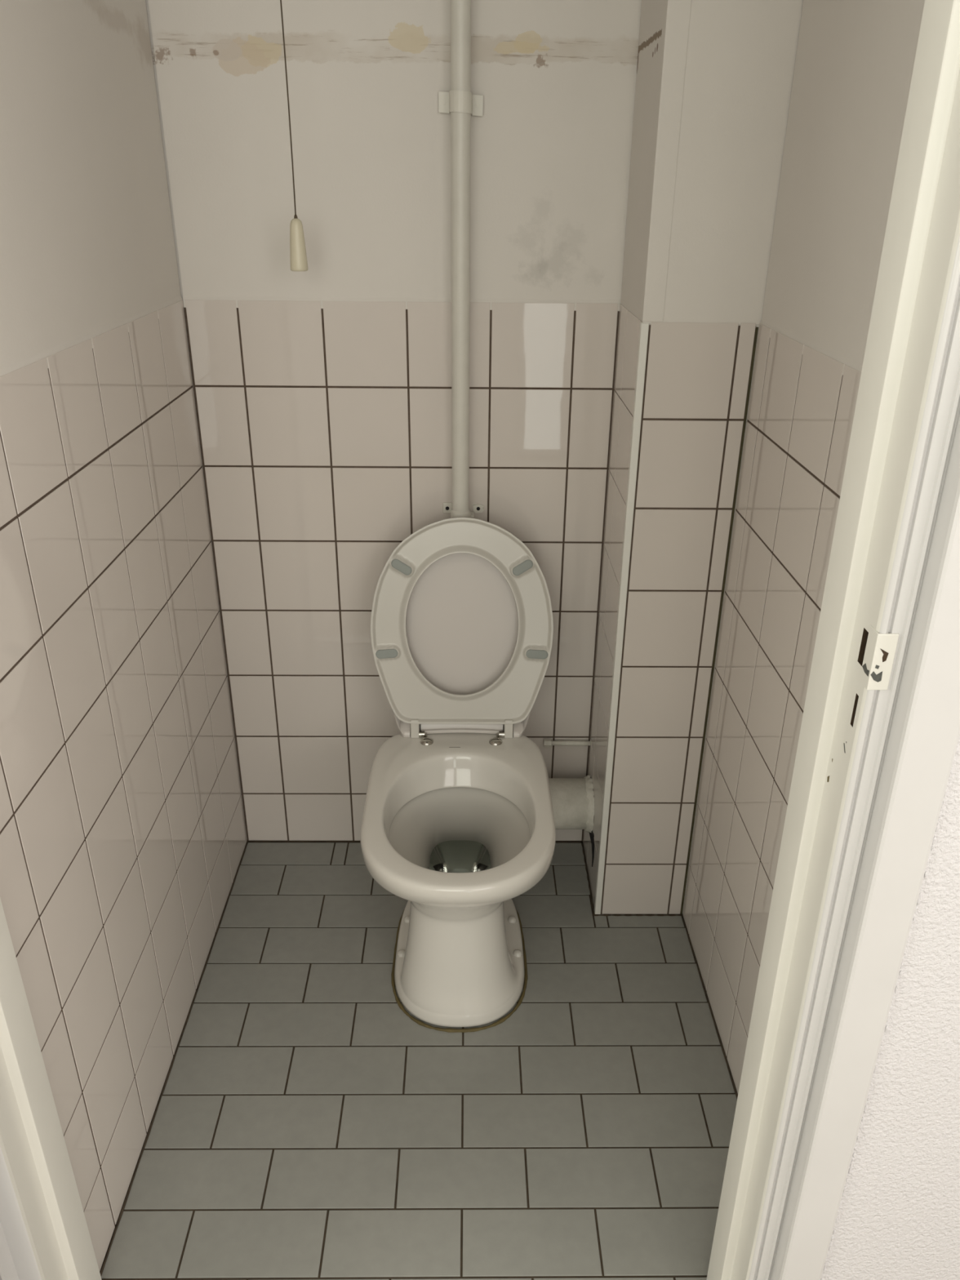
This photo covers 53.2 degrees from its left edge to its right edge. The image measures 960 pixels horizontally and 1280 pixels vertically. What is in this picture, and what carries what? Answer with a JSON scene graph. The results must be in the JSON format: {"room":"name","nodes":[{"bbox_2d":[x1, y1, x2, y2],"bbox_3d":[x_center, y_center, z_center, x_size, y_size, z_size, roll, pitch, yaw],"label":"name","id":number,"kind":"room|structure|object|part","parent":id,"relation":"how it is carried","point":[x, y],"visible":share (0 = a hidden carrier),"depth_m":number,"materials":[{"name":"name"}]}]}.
{"room":"toilet room","nodes":[
{"label":"toilet room","id":0,"kind":"room"},
{"bbox_2d":[0,0,247,1271],"bbox_3d":[-0.579,-0.417,1.254,0.105,2.450,1.000,0,26,-1],"label":"wall","id":1,"kind":"structure","parent":0,"point":[123,840],"depth_m":1.34,"materials":[{"name":"white tile"}]},
{"bbox_2d":[145,0,641,840],"bbox_3d":[-0.080,-0.654,1.755,1.103,2.450,0.100,0,26,-1],"label":"wall","id":2,"kind":"structure","parent":0,"point":[322,393],"depth_m":1.74,"materials":[{"name":"white tile"}]},
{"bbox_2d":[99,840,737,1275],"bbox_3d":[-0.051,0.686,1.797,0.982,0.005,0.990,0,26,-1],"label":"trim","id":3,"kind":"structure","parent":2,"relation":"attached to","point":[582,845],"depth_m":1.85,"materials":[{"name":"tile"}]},
{"bbox_2d":[438,0,484,518],"bbox_3d":[-0.027,-0.753,1.565,0.083,2.086,0.158,0,26,-1],"label":"pipe","id":4,"kind":"object","parent":2,"relation":"attached to","point":[460,101],"visible":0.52,"depth_m":1.62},
{"bbox_2d":[450,508,470,517],"bbox_3d":[-0.038,-0.212,1.865,0.038,0.088,0.038,0,26,-1],"label":"socket","id":5,"kind":"object","parent":4,"relation":"attached to","point":[455,513],"depth_m":1.83,"materials":[{"name":"white plastic"}]},
{"bbox_2d":[543,738,590,746],"bbox_3d":[0.192,0.228,2.118,0.102,0.015,0.018,0,26,-1],"label":"pipe","id":6,"kind":"object","parent":2,"relation":"attached to","point":[547,742],"visible":1,"depth_m":2.11,"materials":[{"name":"white plastic"}]},
{"bbox_2d":[548,775,594,866],"bbox_3d":[0.077,0.384,2.096,0.337,0.167,0.160,0,26,-1],"label":"drain pipe","id":7,"kind":"object","parent":2,"relation":"attached to","point":[572,798],"visible":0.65,"depth_m":2.06,"materials":[{"name":"white plastic"}]},
{"bbox_2d":[99,839,737,1279],"bbox_3d":[-0.038,0.729,1.846,1.240,0.120,1.180,0,26,-1],"label":"floor","id":8,"kind":"structure","parent":0,"point":[305,1126],"depth_m":1.60,"materials":[{"name":"grey tile"}]},
{"bbox_2d":[360,516,555,1032],"bbox_3d":[-0.032,0.255,1.745,0.356,0.830,0.571,0,26,-1],"label":"toilet","id":9,"kind":"object","parent":8,"relation":"on","point":[458,823],"visible":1,"depth_m":1.84,"materials":[{"name":"white ceramic"}]},
{"bbox_3d":[-0.128,0.174,1.895,0.017,0.039,0.024,0,26,-1],"label":"hinge arm","id":10,"kind":"part","parent":9,"relation":"part of","materials":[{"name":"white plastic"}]},
{"bbox_3d":[-0.040,0.460,1.805,0.338,0.401,0.500,0,26,-1],"label":"bowl","id":11,"kind":"part","parent":9,"relation":"part of","materials":[{"name":"white ceramic"}]},
{"bbox_3d":[-0.035,-0.035,1.846,0.351,0.397,0.102,0,26,-1],"label":"seat","id":12,"kind":"part","parent":9,"relation":"part of","materials":[{"name":"white plastic"}]},
{"bbox_3d":[-0.035,-0.018,1.861,0.349,0.424,0.121,0,26,-1],"label":"lid","id":13,"kind":"part","parent":9,"relation":"part of","materials":[{"name":"plastic"}]},
{"bbox_3d":[0.057,0.174,1.898,0.017,0.039,0.024,0,26,-1],"label":"hinge arm","id":14,"kind":"part","parent":9,"relation":"part of","materials":[{"name":"white plastic"}]},
{"bbox_2d":[582,0,803,914],"bbox_3d":[0.348,-0.577,1.604,0.190,2.450,0.248,0,26,-1],"label":"column","id":15,"kind":"structure","parent":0,"point":[714,78],"depth_m":1.57,"materials":[{"name":"white tile"}]},
{"bbox_2d":[594,322,648,914],"bbox_3d":[0.254,0.038,1.768,0.012,1.194,0.014,0,26,-1],"label":"trim","id":16,"kind":"structure","parent":15,"relation":"attached to","point":[644,326],"depth_m":1.71,"materials":[{"name":"white plastic"}]},
{"bbox_2d":[682,0,924,1093],"bbox_3d":[0.497,-0.359,1.157,0.109,2.450,0.753,0,26,-1],"label":"wall","id":17,"kind":"structure","parent":0,"point":[855,60],"depth_m":1.36,"materials":[{"name":"white tile"}]},
{"bbox_2d":[820,736,959,1279],"bbox_3d":[-0.320,-0.194,0.741,4.600,2.501,0.122,0,26,-1],"label":"wall","id":18,"kind":"structure","parent":0,"point":[898,1217],"depth_m":1.02,"materials":[{"name":"paint"}]},
{"bbox_2d":[0,0,959,1279],"bbox_3d":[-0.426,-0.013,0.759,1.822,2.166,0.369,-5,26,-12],"label":"door frame","id":19,"kind":"structure","parent":18,"relation":"in","point":[879,735],"depth_m":0.89,"materials":[{"name":"beige paint"}]},
{"bbox_3d":[-0.575,-0.009,0.775,0.049,2.130,0.036,0,26,-1],"label":"casing","id":20,"kind":"part","parent":19,"relation":"part of","materials":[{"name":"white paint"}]},
{"bbox_3d":[0.382,-0.005,0.788,0.065,2.130,0.036,0,26,-1],"label":"casing","id":21,"kind":"part","parent":19,"relation":"part of","materials":[{"name":"white paint"}]},
{"bbox_3d":[0.339,0.015,0.814,0.018,0.053,0.018,0,26,-1],"label":"strike plate","id":22,"kind":"part","parent":19,"relation":"part of","materials":[{"name":"beige paint"}]},
{"bbox_3d":[-0.015,-1.589,0.761,1.240,0.100,1.120,0,26,-1],"label":"ceiling","id":23,"kind":"structure","parent":0,"visible":0},
{"bbox_2d":[280,0,307,271],"bbox_3d":[-0.293,-1.147,1.326,0.084,1.192,0.084,0,26,-1],"label":"pull cord","id":24,"kind":"object","parent":23,"relation":"hanging from","point":[298,256],"visible":1,"depth_m":1.55,"materials":[{"name":"plastic"}]},
{"bbox_3d":[-0.293,-1.170,1.315,0.004,1.083,0.002,0,26,-1],"label":"cord","id":25,"kind":"part","parent":24,"relation":"part of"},
{"bbox_3d":[-0.298,-0.646,1.568,0.029,0.080,0.029,0,26,-1],"label":"handle","id":26,"kind":"part","parent":24,"relation":"part of","materials":[{"name":"plastic"}]}
]}

